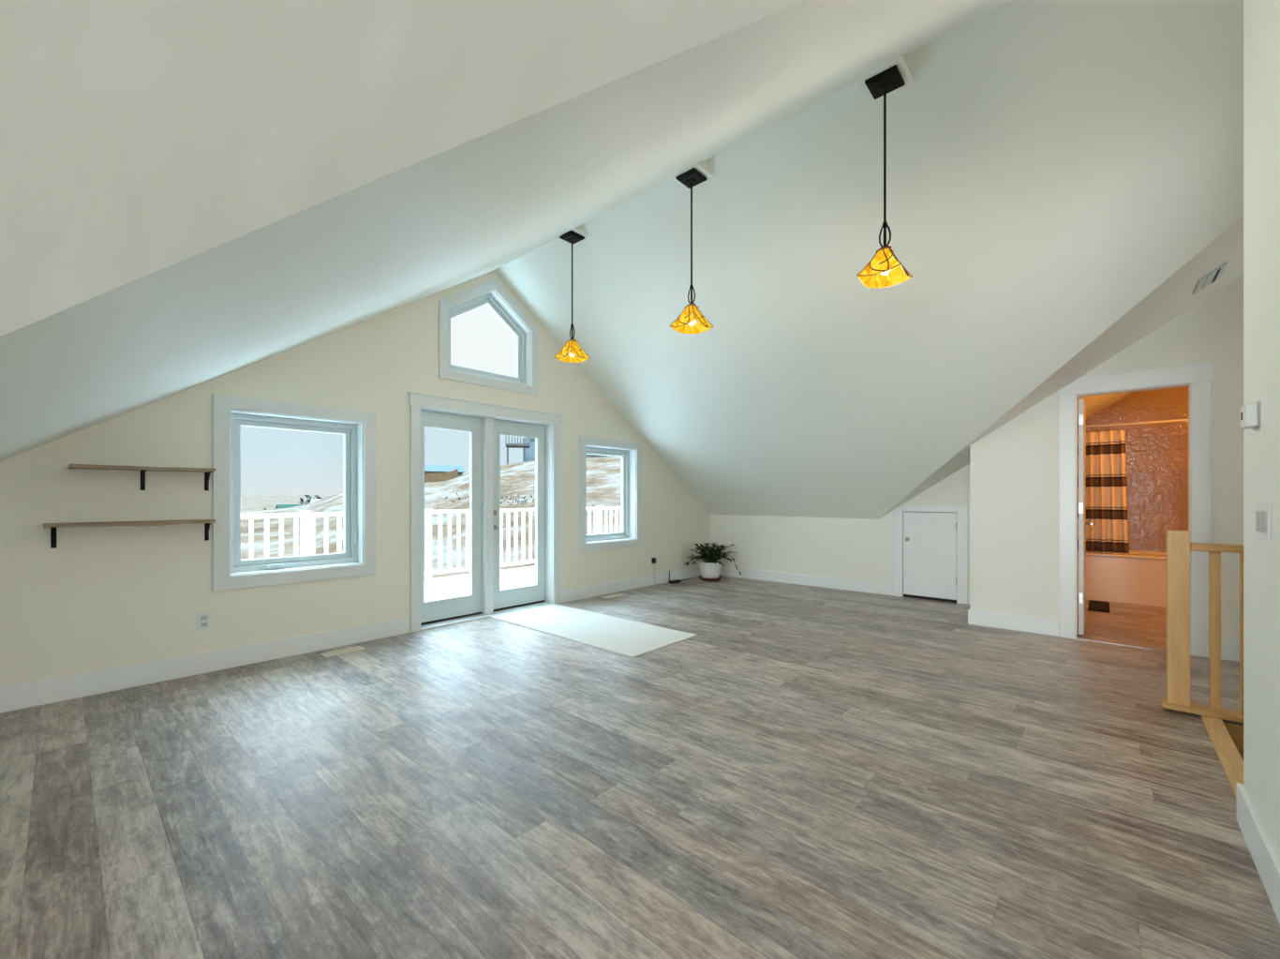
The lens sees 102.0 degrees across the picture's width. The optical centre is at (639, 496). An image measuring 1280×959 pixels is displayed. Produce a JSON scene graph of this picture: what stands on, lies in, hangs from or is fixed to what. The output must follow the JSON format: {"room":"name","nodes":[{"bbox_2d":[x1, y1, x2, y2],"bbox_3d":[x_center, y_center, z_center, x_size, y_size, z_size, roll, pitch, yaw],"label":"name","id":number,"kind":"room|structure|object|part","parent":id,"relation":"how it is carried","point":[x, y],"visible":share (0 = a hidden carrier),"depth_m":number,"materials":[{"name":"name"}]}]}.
{"room":"empty attic room","nodes":[
{"label":"empty attic room","id":0,"kind":"room"},
{"bbox_2d":[0,270,710,686],"bbox_3d":[-1.544,-0.409,5.276,0.200,3.719,8.072,0,0,42],"label":"wall","id":1,"kind":"structure","parent":0,"point":[101,598],"depth_m":3.55,"materials":[{"name":"beige paint"}]},
{"bbox_2d":[43,519,216,548],"bbox_3d":[-3.123,0.225,3.211,0.200,0.149,0.751,0,0,42],"label":"wall shelf","id":2,"kind":"object","parent":1,"relation":"attached to","point":[207,522],"visible":1,"depth_m":3.13,"materials":[{"name":"brown wood"}]},
{"bbox_2d":[68,463,216,490],"bbox_3d":[-3.094,-0.114,3.249,0.194,0.146,0.655,0,0,42],"label":"wall shelf","id":3,"kind":"object","parent":1,"relation":"attached to","point":[207,471],"visible":1,"depth_m":3.24,"materials":[{"name":"brown wood"}]},
{"bbox_2d":[196,611,210,630],"bbox_3d":[-2.967,0.848,3.529,0.009,0.116,0.072,0,0,42],"label":"wall outlet","id":4,"kind":"object","parent":1,"relation":"attached to","point":[203,619],"visible":1,"depth_m":3.52,"materials":[{"name":"white plastic"}]},
{"bbox_2d":[0,616,409,713],"bbox_3d":[-3.028,1.129,3.456,0.016,0.141,2.980,0,0,42],"label":"baseboard","id":5,"kind":"structure","parent":1,"relation":"attached to","point":[28,694],"depth_m":3.44,"materials":[{"name":"white paint"}]},
{"bbox_2d":[212,393,375,591],"bbox_3d":[-2.651,-0.027,4.024,0.219,1.354,1.067,0,0,42],"label":"window","id":6,"kind":"structure","parent":1,"relation":"in","point":[358,427],"depth_m":3.94,"materials":[{"name":"white paint"}]},
{"bbox_3d":[-2.753,0.524,3.914,0.044,0.032,0.110,0,0,42],"label":"crank handle","id":7,"kind":"part","parent":6,"relation":"part of","materials":[{"name":"white plastic"}]},
{"bbox_3d":[-2.707,-0.027,4.074,0.050,1.074,0.787,0,0,42],"label":"sash","id":8,"kind":"part","parent":6,"relation":"part of","materials":[{"name":"white plastic"}]},
{"bbox_3d":[-2.701,-0.027,4.069,0.085,1.170,0.883,0,0,42],"label":"frame","id":9,"kind":"part","parent":6,"relation":"part of","materials":[{"name":"white plastic"}]},
{"bbox_3d":[-2.384,0.340,4.345,0.020,0.090,0.016,0,0,42],"label":"lock lever","id":10,"kind":"part","parent":6,"relation":"part of","materials":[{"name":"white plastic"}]},
{"bbox_2d":[420,409,481,625],"bbox_3d":[-1.852,0.194,5.004,0.053,1.988,0.709,0,0,42],"label":"door","id":11,"kind":"structure","parent":1,"relation":"in","point":[465,605],"depth_m":5.16,"materials":[{"name":"white paint"}]},
{"bbox_2d":[407,391,562,632],"bbox_3d":[-1.551,0.145,5.280,0.284,2.130,1.724,0,0,42],"label":"trim","id":12,"kind":"structure","parent":1,"relation":"attached to","point":[417,401],"depth_m":5.24,"materials":[{"name":"white paint"}]},
{"bbox_3d":[-1.993,0.196,4.609,0.019,2.008,0.090,0,0,42],"label":"casing","id":13,"kind":"part","parent":12,"relation":"part of","materials":[{"name":"white paint"}]},
{"bbox_3d":[-1.461,-0.856,5.199,0.026,0.104,1.710,0,0,42],"label":"head casing","id":14,"kind":"part","parent":12,"relation":"part of","materials":[{"name":"white paint"}]},
{"bbox_3d":[-1.567,0.200,5.284,0.125,2.000,0.088,0,0,42],"label":"post","id":15,"kind":"part","parent":12,"relation":"part of","materials":[{"name":"white paint"}]},
{"bbox_3d":[-0.934,0.196,5.793,0.019,2.008,0.090,0,0,42],"label":"casing","id":16,"kind":"part","parent":12,"relation":"part of","materials":[{"name":"white paint"}]},
{"bbox_2d":[438,278,538,395],"bbox_3d":[-1.536,-1.638,5.244,0.184,1.092,1.122,0,0,42],"label":"window","id":17,"kind":"structure","parent":1,"relation":"in","point":[526,380],"depth_m":5.27,"materials":[{"name":"white paint"}]},
{"bbox_3d":[-1.579,-1.624,5.282,0.050,0.792,0.850,0,0,42],"label":"sash","id":18,"kind":"part","parent":17,"relation":"part of","materials":[{"name":"white plastic"}]},
{"bbox_3d":[-1.573,-1.629,5.277,0.085,0.898,0.946,0,0,42],"label":"frame","id":19,"kind":"part","parent":17,"relation":"part of","materials":[{"name":"white plastic"}]},
{"bbox_2d":[493,418,544,610],"bbox_3d":[-1.303,0.194,5.580,0.103,1.988,0.705,0,0,42],"label":"door","id":20,"kind":"structure","parent":1,"relation":"in","point":[519,596],"depth_m":5.60,"materials":[{"name":"white paint"}]},
{"bbox_3d":[-1.464,0.318,5.367,0.058,0.056,0.126,0,0,42],"label":"lever handle","id":21,"kind":"part","parent":20,"relation":"part of","materials":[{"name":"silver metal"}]},
{"bbox_2d":[579,435,641,551],"bbox_3d":[-0.418,-0.029,6.519,0.219,1.358,1.075,0,0,42],"label":"window","id":22,"kind":"structure","parent":1,"relation":"in","point":[630,452],"depth_m":6.68,"materials":[{"name":"white paint"}]},
{"bbox_3d":[-0.474,-0.029,6.569,0.050,1.078,0.795,0,0,42],"label":"sash","id":23,"kind":"part","parent":22,"relation":"part of","materials":[{"name":"white plastic"}]},
{"bbox_3d":[-0.468,-0.029,6.564,0.085,1.174,0.891,0,0,42],"label":"frame","id":24,"kind":"part","parent":22,"relation":"part of","materials":[{"name":"white plastic"}]},
{"bbox_2d":[560,565,700,603],"bbox_3d":[0.095,1.129,6.945,0.016,0.141,3.000,0,0,42],"label":"baseboard","id":25,"kind":"structure","parent":1,"relation":"attached to","point":[587,591],"depth_m":6.59,"materials":[{"name":"white paint"}]},
{"bbox_2d":[651,557,667,584],"bbox_3d":[0.277,1.014,7.094,0.294,0.369,0.045,0,0,-41],"label":"power adapter","id":26,"kind":"object","parent":1,"relation":"attached to","point":[653,559],"visible":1,"depth_m":7.01,"materials":[{"name":"black plastic"}]},
{"bbox_2d":[0,0,1243,519],"bbox_3d":[-1.435,-1.066,0.881,6.824,2.685,18.600,0,0,42],"label":"ceiling","id":27,"kind":"structure","parent":0,"point":[1051,164],"depth_m":2.42,"materials":[{"name":"white paint"}]},
{"bbox_2d":[554,224,590,362],"bbox_3d":[-0.577,-1.725,4.411,0.230,1.128,0.232,0,0,42],"label":"pendant lamp","id":28,"kind":"object","parent":27,"relation":"hanging from","point":[572,351],"visible":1,"depth_m":4.39,"materials":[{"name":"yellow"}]},
{"bbox_3d":[-0.577,-1.240,4.411,0.213,0.154,0.213,0,0,42],"label":"lamp shade","id":29,"kind":"part","parent":28,"relation":"part of","materials":[{"name":"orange glass"}]},
{"bbox_3d":[-0.577,-1.817,4.411,0.012,0.714,0.012,0,0,42],"label":"rod","id":30,"kind":"part","parent":28,"relation":"part of","materials":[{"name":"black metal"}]},
{"bbox_3d":[-0.577,-1.399,4.411,0.064,0.153,0.026,0,0,42],"label":"fork stem","id":31,"kind":"part","parent":28,"relation":"part of","materials":[{"name":"black metal"}]},
{"bbox_2d":[669,160,714,333],"bbox_3d":[0.356,-1.715,3.576,0.230,1.128,0.232,0,0,42],"label":"pendant lamp","id":32,"kind":"object","parent":27,"relation":"hanging from","point":[691,320],"visible":1,"depth_m":3.56,"materials":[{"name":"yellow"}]},
{"bbox_3d":[0.356,-1.230,3.576,0.213,0.154,0.213,0,0,42],"label":"lamp shade","id":33,"kind":"part","parent":32,"relation":"part of","materials":[{"name":"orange glass"}]},
{"bbox_3d":[0.356,-1.807,3.576,0.012,0.714,0.012,0,0,42],"label":"rod","id":34,"kind":"part","parent":32,"relation":"part of","materials":[{"name":"black metal"}]},
{"bbox_3d":[0.356,-1.389,3.576,0.064,0.153,0.026,0,0,42],"label":"fork stem","id":35,"kind":"part","parent":32,"relation":"part of","materials":[{"name":"black metal"}]},
{"bbox_2d":[854,54,914,287],"bbox_3d":[1.293,-1.705,2.737,0.230,1.128,0.232,0,0,42],"label":"pendant lamp","id":36,"kind":"object","parent":27,"relation":"hanging from","point":[884,270],"visible":1,"depth_m":2.72,"materials":[{"name":"yellow glass"}]},
{"bbox_3d":[1.293,-1.220,2.737,0.213,0.154,0.213,0,0,42],"label":"lamp shade","id":37,"kind":"part","parent":36,"relation":"part of","materials":[{"name":"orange glass"}]},
{"bbox_3d":[1.293,-1.797,2.737,0.012,0.714,0.012,0,0,42],"label":"rod","id":38,"kind":"part","parent":36,"relation":"part of","materials":[{"name":"black metal"}]},
{"bbox_3d":[1.293,-1.379,2.737,0.064,0.153,0.026,0,0,42],"label":"fork stem","id":39,"kind":"part","parent":36,"relation":"part of","materials":[{"name":"black metal"}]},
{"bbox_2d":[1192,261,1227,294],"bbox_3d":[3.784,-1.445,3.444,0.127,0.088,0.320,0,0,42],"label":"ceiling vent","id":40,"kind":"object","parent":27,"relation":"in","point":[1213,275],"visible":1,"depth_m":3.42,"materials":[{"name":"white plastic"}]},
{"bbox_2d":[0,574,1279,958],"bbox_3d":[2.177,1.300,-2.351,15.619,0.200,18.600,0,0,42],"label":"floor","id":41,"kind":"structure","parent":0,"point":[812,771],"depth_m":2.04,"materials":[{"name":"grey laminate"}]},
{"bbox_2d":[320,645,365,656],"bbox_3d":[-2.293,1.196,4.009,0.115,0.007,0.285,0,0,42],"label":"floor vent","id":42,"kind":"object","parent":41,"relation":"in","point":[358,647],"visible":1,"depth_m":4.00,"materials":[{"name":"beige metal"}]},
{"bbox_2d":[489,603,697,657],"bbox_3d":[-0.502,1.194,4.807,1.936,0.012,0.817,0,0,42],"label":"rug","id":43,"kind":"object","parent":41,"relation":"on","point":[627,637],"visible":1,"depth_m":4.67,"materials":[{"name":"white fabric"}]},
{"bbox_2d":[603,593,626,598],"bbox_3d":[-0.305,1.196,6.245,0.115,0.007,0.300,0,0,42],"label":"floor vent","id":44,"kind":"object","parent":41,"relation":"in","point":[617,594],"visible":1,"depth_m":6.24,"materials":[{"name":"beige metal"}]},
{"bbox_2d":[668,570,690,582],"bbox_3d":[0.597,1.114,7.368,0.090,0.168,0.526,0,0,42],"label":"router","id":45,"kind":"object","parent":41,"relation":"on","point":[669,580],"visible":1,"depth_m":7.20,"materials":[{"name":"black plastic"}]},
{"bbox_2d":[684,542,741,580],"bbox_3d":[1.044,0.927,7.475,0.649,0.546,0.711,0,0,42],"label":"potted plant","id":46,"kind":"object","parent":41,"relation":"on","point":[709,566],"visible":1,"depth_m":7.38,"materials":[{"name":"green plant"}]},
{"bbox_3d":[1.017,1.061,7.494,0.312,0.250,0.312,0,0,42],"label":"pot","id":47,"kind":"part","parent":46,"relation":"part of","materials":[{"name":"white ceramic"}]},
{"bbox_2d":[1087,599,1109,612],"bbox_3d":[4.999,1.193,5.645,0.170,0.014,0.640,0,0,42],"label":"bath mat","id":48,"kind":"object","parent":41,"relation":"on","point":[1093,605],"visible":1,"depth_m":5.62,"materials":[{"name":"brown fabric"}]},
{"bbox_2d":[1077,550,1166,607],"bbox_3d":[5.556,0.927,6.242,1.585,0.545,0.777,0,0,42],"label":"bathtub","id":49,"kind":"object","parent":41,"relation":"on","point":[1138,576],"visible":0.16,"depth_m":5.83,"materials":[{"name":"white ceramic"}]},
{"bbox_2d":[1077,550,1166,560],"bbox_3d":[5.556,0.873,6.242,1.585,0.435,0.777,0,0,42],"label":"bathtub rim","id":50,"kind":"object","parent":49,"relation":"in","point":[1134,555],"depth_m":5.95,"materials":[{"name":"white ceramic"}]},
{"bbox_2d":[1160,529,1243,722],"bbox_3d":[3.770,0.687,2.231,2.157,0.994,0.117,0,0,42],"label":"stair railing","id":51,"kind":"object","parent":41,"relation":"on","point":[1179,545],"visible":0.7,"depth_m":2.85,"materials":[{"name":"brown wood"}]},
{"bbox_3d":[3.022,0.674,2.911,0.088,0.968,0.088,0,0,42],"label":"newel post","id":52,"kind":"part","parent":51,"relation":"part of","materials":[{"name":"brown wood"}]},
{"bbox_3d":[3.816,0.277,2.198,2.046,0.042,0.062,0,0,42],"label":"handrail","id":53,"kind":"part","parent":51,"relation":"part of","materials":[{"name":"brown wood"}]},
{"bbox_2d":[1222,720,1243,759],"bbox_3d":[3.418,2.001,1.668,1.932,1.599,1.253,0,0,42],"label":"stairs","id":54,"kind":"structure","parent":41,"relation":"attached to","point":[1235,730],"depth_m":2.73,"materials":[{"name":"brown wood"}]},
{"bbox_2d":[710,463,969,591],"bbox_3d":[2.482,0.330,6.902,3.629,1.781,0.120,0,0,42],"label":"wall","id":55,"kind":"structure","parent":0,"point":[852,548],"depth_m":6.85,"materials":[{"name":"paint"}]},
{"bbox_2d":[719,565,893,595],"bbox_3d":[2.083,1.129,7.168,2.648,0.141,0.016,0,0,42],"label":"baseboard","id":56,"kind":"structure","parent":55,"relation":"attached to","point":[879,587],"depth_m":6.96,"materials":[{"name":"white paint"}]},
{"bbox_2d":[903,511,956,602],"bbox_3d":[3.371,0.688,6.035,0.577,1.024,0.106,0,0,42],"label":"door","id":57,"kind":"structure","parent":55,"relation":"in","point":[930,538],"depth_m":6.02,"materials":[{"name":"white paint"}]},
{"bbox_2d":[893,505,967,604],"bbox_3d":[3.359,0.650,6.024,0.774,1.100,0.018,0,0,42],"label":"trim","id":58,"kind":"structure","parent":55,"relation":"attached to","point":[961,511],"depth_m":5.91,"materials":[{"name":"white paint"}]},
{"bbox_3d":[3.110,0.650,6.247,0.106,1.099,0.018,0,0,42],"label":"casing","id":59,"kind":"part","parent":58,"relation":"part of","materials":[{"name":"white paint"}]},
{"bbox_3d":[3.360,0.139,6.024,0.564,0.078,0.018,0,0,42],"label":"head casing","id":60,"kind":"part","parent":58,"relation":"part of","materials":[{"name":"white paint"}]},
{"bbox_3d":[3.609,0.650,5.801,0.104,1.100,0.018,0,0,42],"label":"casing","id":61,"kind":"part","parent":58,"relation":"part of","materials":[{"name":"white paint"}]},
{"bbox_2d":[969,275,1243,654],"bbox_3d":[4.547,-0.549,3.686,3.740,3.539,0.120,0,0,42],"label":"wall","id":62,"kind":"structure","parent":0,"point":[1015,468],"depth_m":4.50,"materials":[{"name":"paint"}]},
{"bbox_2d":[967,608,1059,636],"bbox_3d":[3.347,1.129,4.669,0.671,0.141,0.016,0,0,42],"label":"baseboard","id":63,"kind":"structure","parent":62,"relation":"attached to","point":[996,619],"depth_m":4.64,"materials":[{"name":"white paint"}]},
{"bbox_2d":[1077,398,1092,635],"bbox_3d":[4.014,0.174,4.673,0.099,2.028,0.651,0,0,42],"label":"door","id":64,"kind":"structure","parent":62,"relation":"in","point":[1081,416],"depth_m":4.46,"materials":[{"name":"white paint"}]},
{"bbox_3d":[4.001,0.174,4.691,0.035,2.028,0.640,0,0,42],"label":"panel","id":65,"kind":"part","parent":64,"relation":"part of","materials":[{"name":"white paint"}]},
{"bbox_2d":[1076,637,1166,651],"bbox_3d":[3.946,1.197,4.172,0.656,0.006,0.047,0,0,42],"label":"trim","id":66,"kind":"structure","parent":62,"relation":"attached to","point":[1096,640],"depth_m":4.19,"materials":[{"name":"silver metal"}]},
{"bbox_2d":[1059,362,1213,657],"bbox_3d":[3.966,0.099,4.190,0.888,2.202,0.144,0,0,42],"label":"trim","id":67,"kind":"structure","parent":62,"relation":"attached to","point":[1198,378],"depth_m":4.02,"materials":[{"name":"white paint"}]},
{"bbox_3d":[3.636,0.145,4.408,0.106,2.109,0.019,0,0,42],"label":"casing","id":68,"kind":"part","parent":67,"relation":"part of","materials":[{"name":"white paint"}]},
{"bbox_3d":[3.926,-0.931,4.145,0.887,0.142,0.024,0,0,42],"label":"head casing","id":69,"kind":"part","parent":67,"relation":"part of","materials":[{"name":"white paint"}]},
{"bbox_3d":[4.213,0.170,3.892,0.098,2.060,0.019,0,0,42],"label":"casing","id":70,"kind":"part","parent":67,"relation":"part of","materials":[{"name":"white paint"}]},
{"bbox_2d":[1220,640,1239,661],"bbox_3d":[5.033,1.129,3.160,2.075,0.141,0.016,0,0,42],"label":"baseboard","id":71,"kind":"structure","parent":62,"relation":"attached to","point":[1229,649],"depth_m":3.79,"materials":[{"name":"white paint"}]},
{"bbox_2d":[1077,386,1188,551],"bbox_3d":[6.278,-0.549,6.204,2.720,3.539,0.120,0,0,42],"label":"bathroom wall","id":72,"kind":"structure","parent":0,"point":[1156,454],"depth_m":6.23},
{"bbox_2d":[1243,0,1279,860],"bbox_3d":[1.835,-0.547,1.387,0.120,3.534,1.274,0,0,42],"label":"wall","id":73,"kind":"structure","parent":0,"point":[1261,18],"depth_m":1.70,"materials":[{"name":"paint"}]},
{"bbox_2d":[1200,714,1243,797],"bbox_3d":[2.671,1.192,2.339,0.076,0.016,1.227,0,0,42],"label":"trim","id":74,"kind":"structure","parent":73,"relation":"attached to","point":[1228,754],"depth_m":2.42,"materials":[{"name":"brown wood"}]},
{"bbox_2d":[1240,401,1261,429],"bbox_3d":[2.050,-0.270,1.742,0.034,0.084,0.100,0,0,42],"label":"thermostat","id":75,"kind":"object","parent":73,"relation":"attached to","point":[1251,412],"visible":1,"depth_m":1.71,"materials":[{"name":"grey plastic"}]},
{"bbox_3d":[2.061,-0.270,1.732,0.004,0.084,0.100,0,0,42],"label":"plate","id":76,"kind":"part","parent":75,"relation":"part of","materials":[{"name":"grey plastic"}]},
{"bbox_2d":[1236,782,1279,923],"bbox_3d":[1.789,1.129,1.438,0.016,0.141,1.290,0,0,42],"label":"baseboard","id":77,"kind":"structure","parent":73,"relation":"attached to","point":[1267,862],"depth_m":1.64,"materials":[{"name":"white paint"}]},
{"bbox_2d":[1255,503,1271,541],"bbox_3d":[1.983,0.080,1.650,0.011,0.116,0.160,0,0,42],"label":"light switch","id":78,"kind":"object","parent":73,"relation":"attached to","point":[1263,514],"visible":1,"depth_m":1.62,"materials":[{"name":"white plastic"}]},
{"bbox_3d":[6.319,-0.525,4.301,0.120,3.489,3.161,0,0,42],"label":"wall","id":79,"kind":"structure","parent":0,"visible":0},
{"bbox_2d":[1077,418,1188,428],"bbox_3d":[5.726,-0.820,5.678,2.590,0.058,0.060,0,0,42],"label":"curtain rod","id":80,"kind":"object","parent":79,"relation":"attached to","point":[1178,420],"visible":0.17,"depth_m":5.80,"materials":[{"name":"beige metal"}]},
{"bbox_2d":[1077,424,1129,553],"bbox_3d":[5.241,-0.089,6.111,0.760,1.472,0.122,0,0,42],"label":"shower curtain","id":81,"kind":"object","parent":80,"relation":"hanging from","point":[1106,465],"visible":0.41,"depth_m":5.99,"materials":[{"name":"fabric"}]},
{"label":"outside","id":82,"kind":"structure","parent":0,"visible":0},
{"bbox_2d":[424,565,535,601],"bbox_3d":[-1.288,1.292,7.864,2.831,0.095,16.000,0,0,42],"label":"floor","id":83,"kind":"structure","parent":82,"point":[453,586],"depth_m":7.42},
{"bbox_2d":[240,505,621,580],"bbox_3d":[-1.687,0.714,9.361,0.092,1.063,11.300,0,0,42],"label":"deck railing","id":84,"kind":"object","parent":83,"relation":"on","point":[305,515],"visible":0.3,"depth_m":7.84,"materials":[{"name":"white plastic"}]},
{"bbox_3d":[-4.221,0.714,6.529,0.092,1.063,0.092,0,0,42],"label":"post","id":85,"kind":"part","parent":84,"relation":"part of","materials":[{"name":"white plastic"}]},
{"bbox_3d":[-3.154,0.714,7.722,0.092,1.063,0.092,0,0,42],"label":"post","id":86,"kind":"part","parent":84,"relation":"part of","materials":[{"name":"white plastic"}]},
{"bbox_3d":[-1.687,0.230,9.361,0.090,0.050,11.300,0,0,42],"label":"rail","id":87,"kind":"part","parent":84,"relation":"part of","materials":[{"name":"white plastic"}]},
{"bbox_3d":[-1.687,1.140,9.361,0.050,0.050,11.300,0,0,42],"label":"rail","id":88,"kind":"part","parent":84,"relation":"part of","materials":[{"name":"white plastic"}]},
{"bbox_3d":[-0.806,0.714,10.345,0.092,1.063,0.092,0,0,42],"label":"post","id":89,"kind":"part","parent":84,"relation":"part of","materials":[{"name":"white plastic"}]},
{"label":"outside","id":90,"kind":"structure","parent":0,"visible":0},
{"bbox_2d":[240,456,621,578],"bbox_3d":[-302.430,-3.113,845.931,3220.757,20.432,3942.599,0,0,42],"label":"terrain","id":91,"kind":"structure","parent":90,"point":[603,474],"depth_m":35.51,"materials":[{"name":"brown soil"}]},
{"bbox_2d":[275,504,303,508],"bbox_3d":[-103.394,5.357,159.404,13.800,6.000,8.800,0,0,-43],"label":"barn","id":92,"kind":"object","parent":91,"relation":"on","point":[277,505],"visible":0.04,"depth_m":155.60,"materials":[{"name":"green metal"}]},
{"bbox_2d":[298,494,321,504],"bbox_3d":[-127.472,3.452,203.715,7.528,8.209,11.353,0,0,42],"label":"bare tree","id":93,"kind":"object","parent":91,"relation":"on","point":[308,500],"visible":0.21,"depth_m":201.66,"materials":[{"name":"grey plant"}]},
{"bbox_2d":[310,498,322,503],"bbox_3d":[-103.628,4.548,182.651,20.800,7.400,9.800,0,0,-30],"label":"barn","id":94,"kind":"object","parent":91,"relation":"on","point":[312,499],"visible":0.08,"depth_m":177.47,"materials":[{"name":"grey"}]},
{"bbox_2d":[424,468,458,482],"bbox_3d":[-22.093,-2.043,55.818,4.660,2.041,0.152,0,0,-22],"label":"fence","id":95,"kind":"object","parent":91,"relation":"on","point":[437,476],"visible":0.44,"depth_m":56.01,"materials":[{"name":"beige wood"}]},
{"bbox_2d":[424,463,465,476],"bbox_3d":[-31.152,-1.350,78.010,8.400,6.900,6.800,0,0,-28],"label":"house","id":96,"kind":"structure","parent":91,"relation":"on","point":[428,468],"depth_m":76.92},
{"bbox_2d":[436,492,535,506],"bbox_3d":[-7.148,0.279,32.768,10.830,1.071,6.149,0,0,-34],"label":"bush","id":97,"kind":"object","parent":91,"relation":"on","point":[522,501],"visible":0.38,"depth_m":31.68,"materials":[{"name":"plant"}]},
{"bbox_2d":[505,434,529,463],"bbox_3d":[-13.771,-5.034,58.398,2.620,3.550,2.400,0,0,-13],"label":"deck","id":98,"kind":"object","parent":91,"relation":"on","point":[512,445],"visible":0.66,"depth_m":57.37,"materials":[{"name":"grey wood"}]},
{"bbox_3d":[-12.812,-4.434,57.597,0.160,2.350,0.160,0,0,-13],"label":"post","id":99,"kind":"part","parent":98,"relation":"part of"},
{"bbox_2d":[522,436,535,461],"bbox_3d":[-11.992,-7.566,64.901,5.800,9.000,7.800,0,0,-14],"label":"house","id":100,"kind":"structure","parent":91,"relation":"on","point":[529,452],"depth_m":61.07,"materials":[{"name":"grey"}]},
{"bbox_2d":[586,453,611,457],"bbox_3d":[-5.985,-5.656,71.751,8.800,5.000,6.800,0,0,-5],"label":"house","id":101,"kind":"structure","parent":91,"relation":"on","point":[587,454],"depth_m":68.70,"materials":[{"name":"white"}]},
{"bbox_2d":[586,504,621,515],"bbox_3d":[-2.447,0.866,28.988,5.181,0.929,5.477,0,0,42],"label":"bush","id":102,"kind":"object","parent":91,"relation":"on","point":[605,504],"visible":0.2,"depth_m":28.62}
]}

